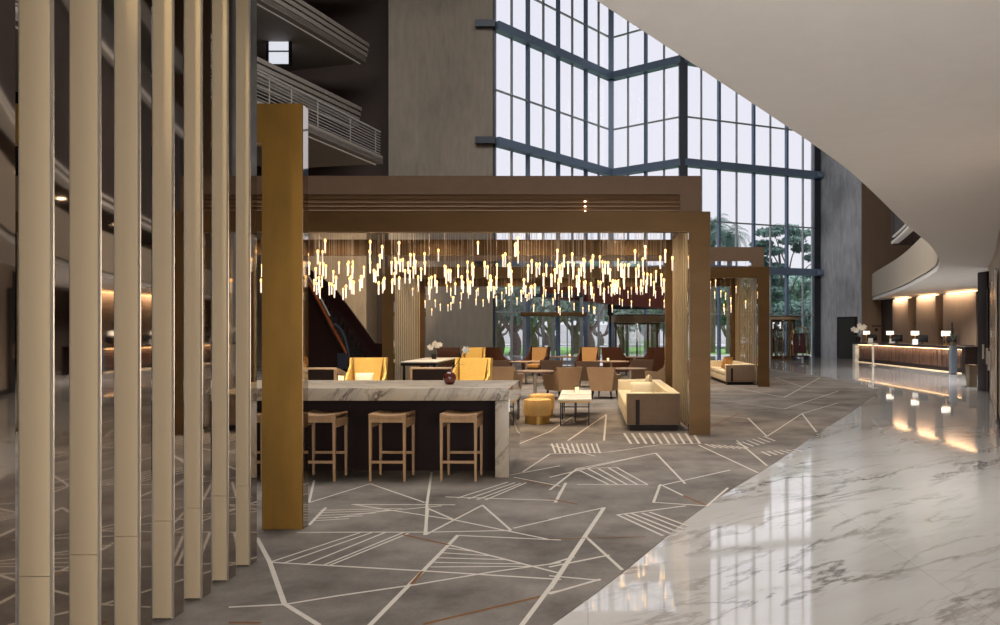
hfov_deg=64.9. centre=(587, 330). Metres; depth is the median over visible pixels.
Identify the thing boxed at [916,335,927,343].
monitor
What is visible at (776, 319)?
door
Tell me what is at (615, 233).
pendant light
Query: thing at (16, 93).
wall
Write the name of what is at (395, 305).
pavilion
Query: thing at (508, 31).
window
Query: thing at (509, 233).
pendant light
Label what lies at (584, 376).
armchair
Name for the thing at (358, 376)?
cushion
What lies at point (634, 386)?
cushion
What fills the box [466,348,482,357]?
cushion
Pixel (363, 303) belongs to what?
wall
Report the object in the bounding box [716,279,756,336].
evergreen tree
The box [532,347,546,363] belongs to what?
cushion
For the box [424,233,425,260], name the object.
pendant light
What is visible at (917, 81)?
ceiling
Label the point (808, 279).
evergreen tree
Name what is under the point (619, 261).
pendant light
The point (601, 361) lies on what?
round table
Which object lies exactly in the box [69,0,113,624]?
divider fin
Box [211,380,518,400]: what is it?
countertop
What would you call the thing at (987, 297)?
door
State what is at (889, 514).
floor
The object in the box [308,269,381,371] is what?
staircase
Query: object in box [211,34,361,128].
balcony
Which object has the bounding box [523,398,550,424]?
pouf
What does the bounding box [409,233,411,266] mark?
pendant light
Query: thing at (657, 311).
tree
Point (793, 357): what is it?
luggage cart
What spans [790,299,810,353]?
shrub
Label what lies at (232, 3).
mirror
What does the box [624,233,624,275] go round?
pendant light
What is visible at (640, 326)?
evergreen tree
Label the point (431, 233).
pendant light
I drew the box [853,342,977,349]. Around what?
countertop
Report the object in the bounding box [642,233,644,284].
pendant light
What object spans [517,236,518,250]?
pendant light
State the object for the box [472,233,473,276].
pendant light
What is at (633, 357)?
round table
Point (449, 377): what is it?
vase
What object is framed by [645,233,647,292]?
pendant light
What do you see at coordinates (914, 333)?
table lamp
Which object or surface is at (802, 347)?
bag
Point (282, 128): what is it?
frame
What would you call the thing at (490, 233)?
pendant light
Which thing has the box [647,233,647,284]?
pendant light
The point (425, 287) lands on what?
mirror
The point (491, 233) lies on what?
pendant light
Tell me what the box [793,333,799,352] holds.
bag
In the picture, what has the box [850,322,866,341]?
orchid plant
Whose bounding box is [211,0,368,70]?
balcony
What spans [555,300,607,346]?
tree
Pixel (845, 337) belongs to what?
door
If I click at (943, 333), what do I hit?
table lamp
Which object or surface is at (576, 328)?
tree
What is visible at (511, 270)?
pendant light
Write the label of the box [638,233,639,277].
pendant light
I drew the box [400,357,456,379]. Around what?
table
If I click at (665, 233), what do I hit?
pendant light
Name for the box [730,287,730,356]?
mirror
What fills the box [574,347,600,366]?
chair
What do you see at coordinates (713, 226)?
palm tree
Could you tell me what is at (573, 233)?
pendant light
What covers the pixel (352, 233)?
pendant light
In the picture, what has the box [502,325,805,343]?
wall
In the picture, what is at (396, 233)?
pendant light
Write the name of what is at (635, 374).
armchair
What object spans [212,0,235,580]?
divider fin
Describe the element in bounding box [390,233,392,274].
pendant light
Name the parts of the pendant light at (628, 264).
cord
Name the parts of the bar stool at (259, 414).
leg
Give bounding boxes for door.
[608,314,663,359]
[769,316,799,359]
[837,316,857,358]
[978,268,996,419]
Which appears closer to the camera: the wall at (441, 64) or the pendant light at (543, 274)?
the pendant light at (543, 274)
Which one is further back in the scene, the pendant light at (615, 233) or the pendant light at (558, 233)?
the pendant light at (558, 233)
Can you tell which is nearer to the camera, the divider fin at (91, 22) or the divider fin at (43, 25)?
the divider fin at (43, 25)
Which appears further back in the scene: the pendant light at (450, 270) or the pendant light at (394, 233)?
the pendant light at (394, 233)
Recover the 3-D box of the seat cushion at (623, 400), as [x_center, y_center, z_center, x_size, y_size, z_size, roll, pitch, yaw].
[1.012,1.344,14.130,0.730,0.140,1.110,0,0,0]
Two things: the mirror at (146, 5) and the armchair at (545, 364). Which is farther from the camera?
the armchair at (545, 364)
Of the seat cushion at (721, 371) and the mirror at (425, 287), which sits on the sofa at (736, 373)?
the seat cushion at (721, 371)
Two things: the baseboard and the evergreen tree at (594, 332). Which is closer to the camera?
the baseboard
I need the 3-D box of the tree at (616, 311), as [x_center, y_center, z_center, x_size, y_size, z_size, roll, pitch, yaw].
[2.998,-1.355,66.024,5.710,6.614,6.366,0,0,0]
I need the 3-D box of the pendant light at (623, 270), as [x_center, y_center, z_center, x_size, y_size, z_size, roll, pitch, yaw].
[0.630,-1.688,13.827,0.040,1.700,0.038,0,0,0]
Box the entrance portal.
[521,294,586,362]
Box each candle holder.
[337,374,344,379]
[574,386,579,392]
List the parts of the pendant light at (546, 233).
cord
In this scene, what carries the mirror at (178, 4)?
attached to the divider fin at (167, 15)
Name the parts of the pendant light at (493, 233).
cord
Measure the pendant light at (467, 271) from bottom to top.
1.650 m
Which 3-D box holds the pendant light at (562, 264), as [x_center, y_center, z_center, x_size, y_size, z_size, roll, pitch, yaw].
[-0.454,-1.763,13.877,0.040,1.600,0.038,0,0,0]
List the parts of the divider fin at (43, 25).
edge trim, panel, panel, edge trim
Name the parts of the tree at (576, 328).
crown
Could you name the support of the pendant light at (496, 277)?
hanging from the pavilion at (336, 204)
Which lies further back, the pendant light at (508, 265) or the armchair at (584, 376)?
the armchair at (584, 376)
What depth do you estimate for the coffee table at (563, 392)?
15.65 m
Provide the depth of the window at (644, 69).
48.32 m
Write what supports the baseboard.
attached to the wall at (995, 263)
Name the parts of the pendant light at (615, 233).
cord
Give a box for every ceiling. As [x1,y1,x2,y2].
[597,0,999,299]
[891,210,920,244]
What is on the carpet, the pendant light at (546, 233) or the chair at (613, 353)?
the chair at (613, 353)
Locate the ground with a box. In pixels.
[503,347,810,354]
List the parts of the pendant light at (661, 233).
cord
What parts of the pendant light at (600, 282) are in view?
cord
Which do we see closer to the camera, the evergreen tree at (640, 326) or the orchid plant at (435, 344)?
the orchid plant at (435, 344)
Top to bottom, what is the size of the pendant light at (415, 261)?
1.550 m
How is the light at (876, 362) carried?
attached to the reception desk at (937, 359)
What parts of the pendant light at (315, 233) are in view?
cord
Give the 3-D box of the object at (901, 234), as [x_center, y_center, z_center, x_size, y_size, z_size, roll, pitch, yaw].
[6.219,-13.280,13.166,8.706,22.000,58.974,0,0,28]
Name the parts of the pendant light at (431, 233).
cord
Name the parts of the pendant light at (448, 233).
cord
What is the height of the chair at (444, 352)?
1.100 m
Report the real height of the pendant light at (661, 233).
1.750 m
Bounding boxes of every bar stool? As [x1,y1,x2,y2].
[257,412,261,481]
[308,410,347,481]
[368,410,414,481]
[440,410,482,481]
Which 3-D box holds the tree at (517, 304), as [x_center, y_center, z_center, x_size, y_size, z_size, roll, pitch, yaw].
[-5.772,-1.367,58.066,4.747,6.639,7.409,0,0,28]
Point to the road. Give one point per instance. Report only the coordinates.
(506, 345)
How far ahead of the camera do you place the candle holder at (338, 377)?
17.16 m
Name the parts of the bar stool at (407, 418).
leg, leg, seat, leg, panel, leg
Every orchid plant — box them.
[427,340,441,358]
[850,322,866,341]
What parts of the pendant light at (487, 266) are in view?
cord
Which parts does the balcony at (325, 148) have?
guard rail, guard rail, handrail, guard rail, guard rail, guard rail, guard rail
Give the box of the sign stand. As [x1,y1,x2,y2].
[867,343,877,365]
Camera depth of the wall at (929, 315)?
38.15 m
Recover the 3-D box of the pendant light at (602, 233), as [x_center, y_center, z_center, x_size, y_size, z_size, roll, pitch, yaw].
[0.289,-1.862,15.571,0.040,1.400,0.038,0,0,0]
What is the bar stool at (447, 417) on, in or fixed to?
on the carpet
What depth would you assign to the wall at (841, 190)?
48.99 m
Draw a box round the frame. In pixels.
[15,103,307,528]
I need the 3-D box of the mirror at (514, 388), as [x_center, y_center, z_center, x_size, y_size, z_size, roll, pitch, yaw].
[-0.925,1.190,9.845,0.004,1.040,1.390,0,0,0]
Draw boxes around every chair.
[345,358,387,379]
[437,347,460,367]
[452,358,492,379]
[461,347,485,357]
[484,347,511,365]
[521,347,550,375]
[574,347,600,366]
[601,347,630,374]
[641,347,663,371]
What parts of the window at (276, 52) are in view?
daylit pane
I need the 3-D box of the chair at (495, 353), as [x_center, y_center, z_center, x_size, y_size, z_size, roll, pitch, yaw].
[-3.463,1.164,29.588,0.894,1.100,0.830,0,0,40]
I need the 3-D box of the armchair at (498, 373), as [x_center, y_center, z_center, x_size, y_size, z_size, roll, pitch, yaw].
[-2.121,1.314,20.252,0.730,0.800,0.780,0,0,15]
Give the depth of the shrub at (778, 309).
61.58 m
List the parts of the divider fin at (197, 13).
edge trim, panel, panel, edge trim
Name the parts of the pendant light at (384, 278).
cord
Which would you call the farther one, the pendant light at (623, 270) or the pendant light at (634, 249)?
the pendant light at (623, 270)
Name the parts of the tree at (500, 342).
crown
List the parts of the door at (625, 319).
post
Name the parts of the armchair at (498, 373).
backrest, armrest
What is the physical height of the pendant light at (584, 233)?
1.450 m
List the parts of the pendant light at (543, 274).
cord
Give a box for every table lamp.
[863,331,869,341]
[886,331,893,338]
[911,331,918,338]
[941,331,950,345]
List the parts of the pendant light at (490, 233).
cord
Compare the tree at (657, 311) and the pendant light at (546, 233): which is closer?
the pendant light at (546, 233)
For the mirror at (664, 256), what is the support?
attached to the pavilion at (336, 204)
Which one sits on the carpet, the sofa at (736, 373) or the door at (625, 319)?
the sofa at (736, 373)
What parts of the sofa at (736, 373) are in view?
arm, seat, arm, suede panel, backrest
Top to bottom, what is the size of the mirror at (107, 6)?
5.596 m
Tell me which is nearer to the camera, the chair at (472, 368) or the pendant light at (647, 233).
the pendant light at (647, 233)
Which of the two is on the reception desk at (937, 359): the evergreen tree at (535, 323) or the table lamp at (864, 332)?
the table lamp at (864, 332)
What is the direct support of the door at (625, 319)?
on the floor
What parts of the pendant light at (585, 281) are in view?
cord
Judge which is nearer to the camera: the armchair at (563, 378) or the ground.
the armchair at (563, 378)
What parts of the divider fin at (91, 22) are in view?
edge trim, panel, panel, edge trim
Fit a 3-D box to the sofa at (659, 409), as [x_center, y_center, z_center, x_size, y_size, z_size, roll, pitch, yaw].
[1.117,1.387,15.246,0.940,0.653,3.724,0,0,0]
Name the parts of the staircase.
handrail trim, panel, handrail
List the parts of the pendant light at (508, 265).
cord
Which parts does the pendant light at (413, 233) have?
cord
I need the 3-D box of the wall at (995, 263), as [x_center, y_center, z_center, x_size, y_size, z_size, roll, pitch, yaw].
[5.859,-0.065,6.652,3.165,3.570,33.793,0,0,15]
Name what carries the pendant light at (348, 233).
hanging from the pavilion at (336, 204)
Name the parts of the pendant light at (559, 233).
cord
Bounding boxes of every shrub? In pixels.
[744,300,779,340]
[756,299,804,338]
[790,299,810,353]
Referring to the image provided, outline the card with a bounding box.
[912,339,917,344]
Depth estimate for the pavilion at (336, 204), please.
13.05 m
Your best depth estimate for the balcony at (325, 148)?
33.38 m
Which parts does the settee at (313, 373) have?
panel, armrest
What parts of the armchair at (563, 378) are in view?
armrest, backrest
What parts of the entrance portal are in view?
post, post, post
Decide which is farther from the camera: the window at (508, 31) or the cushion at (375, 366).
the window at (508, 31)
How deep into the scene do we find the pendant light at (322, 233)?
15.73 m
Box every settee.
[308,368,346,379]
[409,367,453,379]
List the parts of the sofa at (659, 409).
seat, arm, arm, suede panel, backrest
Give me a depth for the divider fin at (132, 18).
4.29 m
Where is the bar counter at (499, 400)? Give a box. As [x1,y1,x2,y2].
[211,380,519,477]
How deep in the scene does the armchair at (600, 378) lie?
19.63 m
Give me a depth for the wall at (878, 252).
46.80 m
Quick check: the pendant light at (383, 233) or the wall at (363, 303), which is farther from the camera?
the wall at (363, 303)
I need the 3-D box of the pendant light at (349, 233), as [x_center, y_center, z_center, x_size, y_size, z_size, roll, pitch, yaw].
[-4.934,-1.709,16.146,0.040,1.700,0.038,0,0,0]
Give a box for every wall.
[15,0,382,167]
[15,91,17,363]
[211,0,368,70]
[211,0,388,343]
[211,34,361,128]
[211,233,376,362]
[389,0,492,359]
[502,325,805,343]
[811,143,861,357]
[862,183,912,345]
[881,290,977,348]
[988,230,999,417]
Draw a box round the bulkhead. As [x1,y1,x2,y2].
[540,287,663,309]
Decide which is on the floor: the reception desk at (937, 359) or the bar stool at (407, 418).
the reception desk at (937, 359)
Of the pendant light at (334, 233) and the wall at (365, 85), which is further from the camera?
the wall at (365, 85)
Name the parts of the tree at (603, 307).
crown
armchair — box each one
[491,367,523,388]
[492,360,513,366]
[540,360,562,385]
[543,367,581,395]
[576,361,599,385]
[586,367,620,398]
[628,360,652,378]
[645,367,663,381]
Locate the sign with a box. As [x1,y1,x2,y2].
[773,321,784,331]
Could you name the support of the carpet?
on the floor
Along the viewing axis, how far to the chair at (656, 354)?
29.42 m
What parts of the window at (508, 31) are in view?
corner post, corner post, corner post, corner post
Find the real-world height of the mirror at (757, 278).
3.325 m
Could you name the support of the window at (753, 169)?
in the wall at (841, 190)
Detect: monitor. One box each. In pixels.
[867,334,876,340]
[891,335,902,342]
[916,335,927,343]
[943,335,956,344]
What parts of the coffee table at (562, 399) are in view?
leg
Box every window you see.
[266,41,291,65]
[475,0,823,360]
[609,21,679,355]
[685,59,821,358]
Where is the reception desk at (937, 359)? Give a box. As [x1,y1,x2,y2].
[853,342,977,373]
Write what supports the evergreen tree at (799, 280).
on the ground
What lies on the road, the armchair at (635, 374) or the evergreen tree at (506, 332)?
the evergreen tree at (506, 332)
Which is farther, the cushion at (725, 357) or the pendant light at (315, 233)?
the cushion at (725, 357)
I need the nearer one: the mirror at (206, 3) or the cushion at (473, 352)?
the mirror at (206, 3)
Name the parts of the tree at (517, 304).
crown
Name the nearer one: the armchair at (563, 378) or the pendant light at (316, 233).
the pendant light at (316, 233)
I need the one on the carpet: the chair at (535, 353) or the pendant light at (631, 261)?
the chair at (535, 353)
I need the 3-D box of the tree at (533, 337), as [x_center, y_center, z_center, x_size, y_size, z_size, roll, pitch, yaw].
[-5.225,-1.221,66.421,4.893,6.347,5.789,0,0,23]
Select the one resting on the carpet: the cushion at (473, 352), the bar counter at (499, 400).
the bar counter at (499, 400)
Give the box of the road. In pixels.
[505,344,725,346]
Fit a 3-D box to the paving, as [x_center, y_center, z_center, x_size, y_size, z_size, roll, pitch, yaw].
[0.000,1.970,50.900,120.000,0.300,18.200,0,0,0]
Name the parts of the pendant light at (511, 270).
cord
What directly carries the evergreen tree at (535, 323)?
on the road
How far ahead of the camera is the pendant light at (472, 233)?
15.93 m
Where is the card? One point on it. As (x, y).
(914, 341)
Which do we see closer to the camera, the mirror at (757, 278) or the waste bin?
the mirror at (757, 278)
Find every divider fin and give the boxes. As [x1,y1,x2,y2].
[0,0,14,624]
[18,0,68,624]
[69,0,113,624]
[114,0,151,624]
[152,0,183,618]
[184,0,210,598]
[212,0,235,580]
[236,0,256,565]
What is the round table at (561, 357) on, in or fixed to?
on the carpet
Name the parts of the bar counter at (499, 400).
panel, leg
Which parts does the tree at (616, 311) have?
crown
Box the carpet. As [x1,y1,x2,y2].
[15,366,875,624]
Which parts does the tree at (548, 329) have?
crown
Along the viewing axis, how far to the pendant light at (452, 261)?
26.48 m
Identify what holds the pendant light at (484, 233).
hanging from the pavilion at (336, 204)
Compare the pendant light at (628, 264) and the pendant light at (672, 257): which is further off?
the pendant light at (628, 264)
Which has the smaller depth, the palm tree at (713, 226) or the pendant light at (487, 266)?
the pendant light at (487, 266)
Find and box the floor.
[15,356,999,624]
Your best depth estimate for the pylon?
31.12 m
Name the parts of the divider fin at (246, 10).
panel, panel, edge trim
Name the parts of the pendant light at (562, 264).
cord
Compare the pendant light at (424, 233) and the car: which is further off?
the car
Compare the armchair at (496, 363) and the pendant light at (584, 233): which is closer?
the pendant light at (584, 233)
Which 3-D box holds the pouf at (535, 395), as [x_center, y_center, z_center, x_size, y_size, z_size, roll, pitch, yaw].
[-0.925,1.485,15.600,0.520,0.458,0.520,0,0,0]
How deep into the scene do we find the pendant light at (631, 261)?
25.92 m
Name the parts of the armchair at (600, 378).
backrest, armrest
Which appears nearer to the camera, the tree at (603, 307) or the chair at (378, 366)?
the chair at (378, 366)
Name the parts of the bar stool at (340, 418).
leg, seat, leg, panel, leg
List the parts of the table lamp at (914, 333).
lamp shade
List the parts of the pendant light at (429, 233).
cord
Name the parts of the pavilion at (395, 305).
post, rod, rod, rod, rod, rod, rod, rod, rod, rod, rod, rod, rod, rod, rod, post, post, rod, rod, rod, rod, rod, rod, rod, rod, rod, rod, rod, rod, rod, post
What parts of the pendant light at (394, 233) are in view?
cord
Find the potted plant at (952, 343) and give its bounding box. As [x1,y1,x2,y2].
[950,331,956,345]
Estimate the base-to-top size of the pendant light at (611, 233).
1.850 m
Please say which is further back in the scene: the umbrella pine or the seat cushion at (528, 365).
the umbrella pine
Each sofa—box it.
[618,379,679,429]
[710,361,754,384]
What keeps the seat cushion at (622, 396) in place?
on the sofa at (659, 409)
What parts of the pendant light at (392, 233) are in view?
cord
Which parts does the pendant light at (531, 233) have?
cord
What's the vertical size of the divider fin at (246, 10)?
5.600 m
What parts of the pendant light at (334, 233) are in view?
cord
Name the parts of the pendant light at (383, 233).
cord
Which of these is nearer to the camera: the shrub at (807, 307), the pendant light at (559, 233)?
the pendant light at (559, 233)
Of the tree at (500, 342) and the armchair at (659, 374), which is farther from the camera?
the tree at (500, 342)
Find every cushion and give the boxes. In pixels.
[354,359,382,379]
[355,373,373,379]
[460,359,487,379]
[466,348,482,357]
[527,364,539,367]
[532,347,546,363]
[582,347,597,360]
[618,390,629,398]
[620,394,625,402]
[622,399,625,410]
[630,382,653,391]
[644,375,651,381]
[719,369,724,374]
[721,356,728,367]
[723,357,732,368]
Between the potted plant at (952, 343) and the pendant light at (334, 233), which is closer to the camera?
the pendant light at (334, 233)
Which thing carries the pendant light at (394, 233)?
hanging from the pavilion at (336, 204)
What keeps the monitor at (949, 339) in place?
on the reception desk at (937, 359)
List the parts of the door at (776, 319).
post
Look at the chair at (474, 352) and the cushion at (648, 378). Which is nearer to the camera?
the cushion at (648, 378)
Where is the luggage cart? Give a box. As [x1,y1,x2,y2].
[790,327,809,359]
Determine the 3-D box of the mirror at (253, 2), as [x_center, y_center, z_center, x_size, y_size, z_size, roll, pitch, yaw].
[-2.476,-1.082,5.766,0.012,5.596,0.104,0,0,0]
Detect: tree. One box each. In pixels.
[496,287,550,355]
[496,289,531,353]
[498,265,513,335]
[509,287,549,346]
[517,261,579,344]
[532,290,570,350]
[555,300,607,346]
[555,302,583,353]
[576,261,632,344]
[596,308,654,352]
[620,261,662,342]
[635,309,662,346]
[710,213,734,352]
[710,225,750,353]
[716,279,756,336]
[744,275,810,333]
[783,276,809,343]
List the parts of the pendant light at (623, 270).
cord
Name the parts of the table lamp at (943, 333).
lamp shade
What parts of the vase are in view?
flower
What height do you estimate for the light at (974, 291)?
0.040 m
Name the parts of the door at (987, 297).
handle, frame, handle, handle, panel, panel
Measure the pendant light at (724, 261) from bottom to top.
1.950 m
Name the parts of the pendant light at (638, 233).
cord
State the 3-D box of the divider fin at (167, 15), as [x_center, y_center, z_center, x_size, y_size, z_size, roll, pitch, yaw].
[-2.531,-1.080,4.705,0.123,5.600,0.130,0,0,0]
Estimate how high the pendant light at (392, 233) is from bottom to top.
1.750 m
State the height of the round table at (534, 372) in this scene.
0.720 m
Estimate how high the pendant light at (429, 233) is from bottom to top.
1.900 m
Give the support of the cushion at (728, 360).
on the sofa at (736, 373)
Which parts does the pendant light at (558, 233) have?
cord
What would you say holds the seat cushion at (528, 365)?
on the chair at (535, 353)
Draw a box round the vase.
[442,346,469,383]
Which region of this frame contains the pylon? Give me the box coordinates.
[949,346,956,373]
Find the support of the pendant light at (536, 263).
hanging from the pavilion at (336, 204)
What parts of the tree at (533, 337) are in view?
crown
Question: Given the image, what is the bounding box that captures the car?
[744,337,799,355]
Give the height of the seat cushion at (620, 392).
0.140 m
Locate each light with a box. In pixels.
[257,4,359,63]
[315,233,316,280]
[316,233,317,294]
[322,233,323,262]
[333,233,334,297]
[347,233,348,272]
[349,233,349,289]
[351,233,352,277]
[382,233,383,290]
[383,233,385,289]
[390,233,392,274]
[391,233,392,279]
[394,233,395,284]
[395,233,396,273]
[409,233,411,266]
[412,233,413,277]
[414,233,416,273]
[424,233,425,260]
[429,233,430,299]
[430,233,431,287]
[447,233,448,280]
[449,233,451,282]
[452,261,452,303]
[466,233,468,277]
[472,233,472,272]
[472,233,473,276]
[484,233,485,276]
[486,233,488,278]
[490,233,491,290]
[491,233,491,290]
[493,233,494,297]
[495,233,497,289]
[507,233,509,277]
[509,233,510,274]
[510,233,512,283]
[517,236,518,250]
[525,233,525,297]
[531,233,532,297]
[535,233,537,276]
[539,233,539,274]
[542,233,544,286]
[545,233,546,276]
[557,233,558,293]
[559,233,560,278]
[561,233,563,276]
[573,233,574,275]
[584,233,584,277]
[584,233,586,293]
[599,233,601,294]
[601,233,602,268]
[611,233,611,295]
[614,233,614,294]
[614,233,615,291]
[619,261,619,304]
[622,233,624,283]
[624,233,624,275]
[627,233,629,277]
[631,261,631,307]
[634,249,635,263]
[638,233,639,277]
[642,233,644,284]
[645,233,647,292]
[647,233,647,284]
[660,233,661,286]
[664,233,665,262]
[671,233,673,270]
[724,261,724,314]
[858,361,958,372]
[946,290,977,293]
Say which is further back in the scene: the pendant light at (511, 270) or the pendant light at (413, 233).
the pendant light at (413, 233)
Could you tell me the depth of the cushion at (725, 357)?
26.43 m
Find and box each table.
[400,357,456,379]
[509,361,539,383]
[516,370,553,398]
[549,356,576,359]
[558,395,591,425]
[560,390,590,415]
[600,360,628,366]
[615,367,646,378]
[625,356,644,359]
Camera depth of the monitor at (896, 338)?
38.99 m
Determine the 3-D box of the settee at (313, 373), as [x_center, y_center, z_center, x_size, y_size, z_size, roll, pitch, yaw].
[-7.014,1.314,19.786,1.620,0.800,0.788,0,0,0]
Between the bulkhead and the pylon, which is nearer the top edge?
the bulkhead
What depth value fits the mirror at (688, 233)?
12.88 m
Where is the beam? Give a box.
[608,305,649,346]
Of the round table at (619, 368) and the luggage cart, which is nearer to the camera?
the round table at (619, 368)
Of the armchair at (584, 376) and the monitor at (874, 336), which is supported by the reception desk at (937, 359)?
the monitor at (874, 336)
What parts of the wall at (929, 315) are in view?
wall panel, wall panel, wall panel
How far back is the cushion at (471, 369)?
17.62 m
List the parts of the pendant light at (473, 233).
cord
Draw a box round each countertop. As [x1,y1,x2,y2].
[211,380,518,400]
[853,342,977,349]
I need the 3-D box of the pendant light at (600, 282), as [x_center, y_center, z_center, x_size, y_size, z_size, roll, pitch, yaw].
[0.212,-1.584,13.366,0.040,1.950,0.038,0,0,0]
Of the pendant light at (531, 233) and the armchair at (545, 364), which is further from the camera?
the armchair at (545, 364)
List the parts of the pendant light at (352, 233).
cord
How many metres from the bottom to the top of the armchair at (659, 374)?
0.800 m
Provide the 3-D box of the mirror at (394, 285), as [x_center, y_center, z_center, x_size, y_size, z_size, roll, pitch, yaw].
[-5.960,0.042,23.980,0.004,3.325,0.136,0,0,0]
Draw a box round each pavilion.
[15,176,709,434]
[382,247,768,386]
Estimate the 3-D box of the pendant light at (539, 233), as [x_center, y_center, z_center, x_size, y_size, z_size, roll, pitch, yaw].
[-1.002,-1.863,16.119,0.040,1.400,0.038,0,0,0]
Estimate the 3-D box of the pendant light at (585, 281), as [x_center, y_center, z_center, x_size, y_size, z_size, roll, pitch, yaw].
[-0.046,-1.603,13.917,0.040,1.900,0.038,0,0,0]
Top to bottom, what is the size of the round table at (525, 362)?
0.720 m
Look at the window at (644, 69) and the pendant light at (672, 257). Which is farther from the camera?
the window at (644, 69)
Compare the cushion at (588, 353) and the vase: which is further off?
the cushion at (588, 353)
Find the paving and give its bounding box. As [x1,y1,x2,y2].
[503,355,810,355]
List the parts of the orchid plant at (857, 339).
pot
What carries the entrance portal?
on the floor
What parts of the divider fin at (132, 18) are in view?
edge trim, panel, panel, edge trim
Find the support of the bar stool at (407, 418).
on the carpet
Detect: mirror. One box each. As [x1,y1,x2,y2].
[54,0,68,624]
[101,0,113,624]
[141,0,151,624]
[174,0,183,617]
[203,0,210,597]
[229,0,235,579]
[251,0,256,564]
[303,105,307,527]
[394,285,394,379]
[425,287,425,366]
[509,381,519,475]
[664,256,664,382]
[688,233,688,433]
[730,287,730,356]
[757,278,757,385]
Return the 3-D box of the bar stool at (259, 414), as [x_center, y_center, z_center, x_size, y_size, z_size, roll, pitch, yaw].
[-3.900,1.329,9.090,0.426,0.770,0.432,0,0,2]
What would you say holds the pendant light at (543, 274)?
hanging from the pavilion at (336, 204)
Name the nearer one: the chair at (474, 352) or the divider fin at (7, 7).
the divider fin at (7, 7)
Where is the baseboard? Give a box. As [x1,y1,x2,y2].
[989,389,999,429]
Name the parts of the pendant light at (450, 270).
cord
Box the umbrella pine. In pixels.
[748,223,810,343]
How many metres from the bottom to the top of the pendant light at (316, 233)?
1.850 m
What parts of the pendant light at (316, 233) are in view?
cord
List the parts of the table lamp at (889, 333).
lamp shade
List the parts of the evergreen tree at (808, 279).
crown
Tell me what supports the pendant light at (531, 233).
hanging from the pavilion at (336, 204)
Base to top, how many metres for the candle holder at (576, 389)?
0.143 m
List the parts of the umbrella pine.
crown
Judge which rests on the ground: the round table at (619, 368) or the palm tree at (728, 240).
the palm tree at (728, 240)
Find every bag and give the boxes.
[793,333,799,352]
[799,333,805,352]
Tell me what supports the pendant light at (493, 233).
hanging from the pavilion at (336, 204)
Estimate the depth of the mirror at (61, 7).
3.66 m
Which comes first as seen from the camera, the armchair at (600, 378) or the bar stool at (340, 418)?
the bar stool at (340, 418)
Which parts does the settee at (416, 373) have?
panel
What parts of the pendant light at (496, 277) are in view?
cord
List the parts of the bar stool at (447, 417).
leg, leg, seat, leg, panel, leg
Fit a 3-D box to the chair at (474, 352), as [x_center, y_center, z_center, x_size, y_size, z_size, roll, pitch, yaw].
[-4.217,1.164,28.615,0.894,1.100,0.830,0,0,0]
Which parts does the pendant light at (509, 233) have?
cord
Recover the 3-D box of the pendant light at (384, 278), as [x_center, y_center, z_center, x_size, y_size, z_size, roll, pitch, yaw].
[-4.031,-1.697,15.451,0.040,1.750,0.038,0,0,0]
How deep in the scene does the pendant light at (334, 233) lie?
14.78 m
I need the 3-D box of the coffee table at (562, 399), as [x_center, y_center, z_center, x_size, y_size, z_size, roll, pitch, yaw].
[-0.240,1.474,14.590,0.610,0.480,1.020,0,0,0]
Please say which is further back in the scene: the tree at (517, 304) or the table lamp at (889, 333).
the tree at (517, 304)
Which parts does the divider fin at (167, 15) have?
edge trim, panel, panel, edge trim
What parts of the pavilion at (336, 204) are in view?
rod, post, rod, rail, rod, rod, rod, rod, rod, rod, rod, post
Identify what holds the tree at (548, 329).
on the ground
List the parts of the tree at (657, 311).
crown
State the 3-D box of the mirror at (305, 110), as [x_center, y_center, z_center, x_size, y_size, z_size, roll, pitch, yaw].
[-2.468,-0.126,6.812,0.004,3.660,0.121,0,0,0]
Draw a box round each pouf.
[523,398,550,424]
[529,393,554,416]
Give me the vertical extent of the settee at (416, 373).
0.800 m
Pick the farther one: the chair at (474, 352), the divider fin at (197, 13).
the chair at (474, 352)
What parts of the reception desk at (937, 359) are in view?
panel, panel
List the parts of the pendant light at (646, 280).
cord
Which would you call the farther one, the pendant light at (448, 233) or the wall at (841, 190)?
the wall at (841, 190)
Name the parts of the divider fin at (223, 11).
edge trim, panel, panel, edge trim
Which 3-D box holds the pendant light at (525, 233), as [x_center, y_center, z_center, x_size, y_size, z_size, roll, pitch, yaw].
[-1.285,-1.610,16.026,0.040,1.850,0.038,0,0,0]
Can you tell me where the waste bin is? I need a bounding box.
[965,365,977,385]
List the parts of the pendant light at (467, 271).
cord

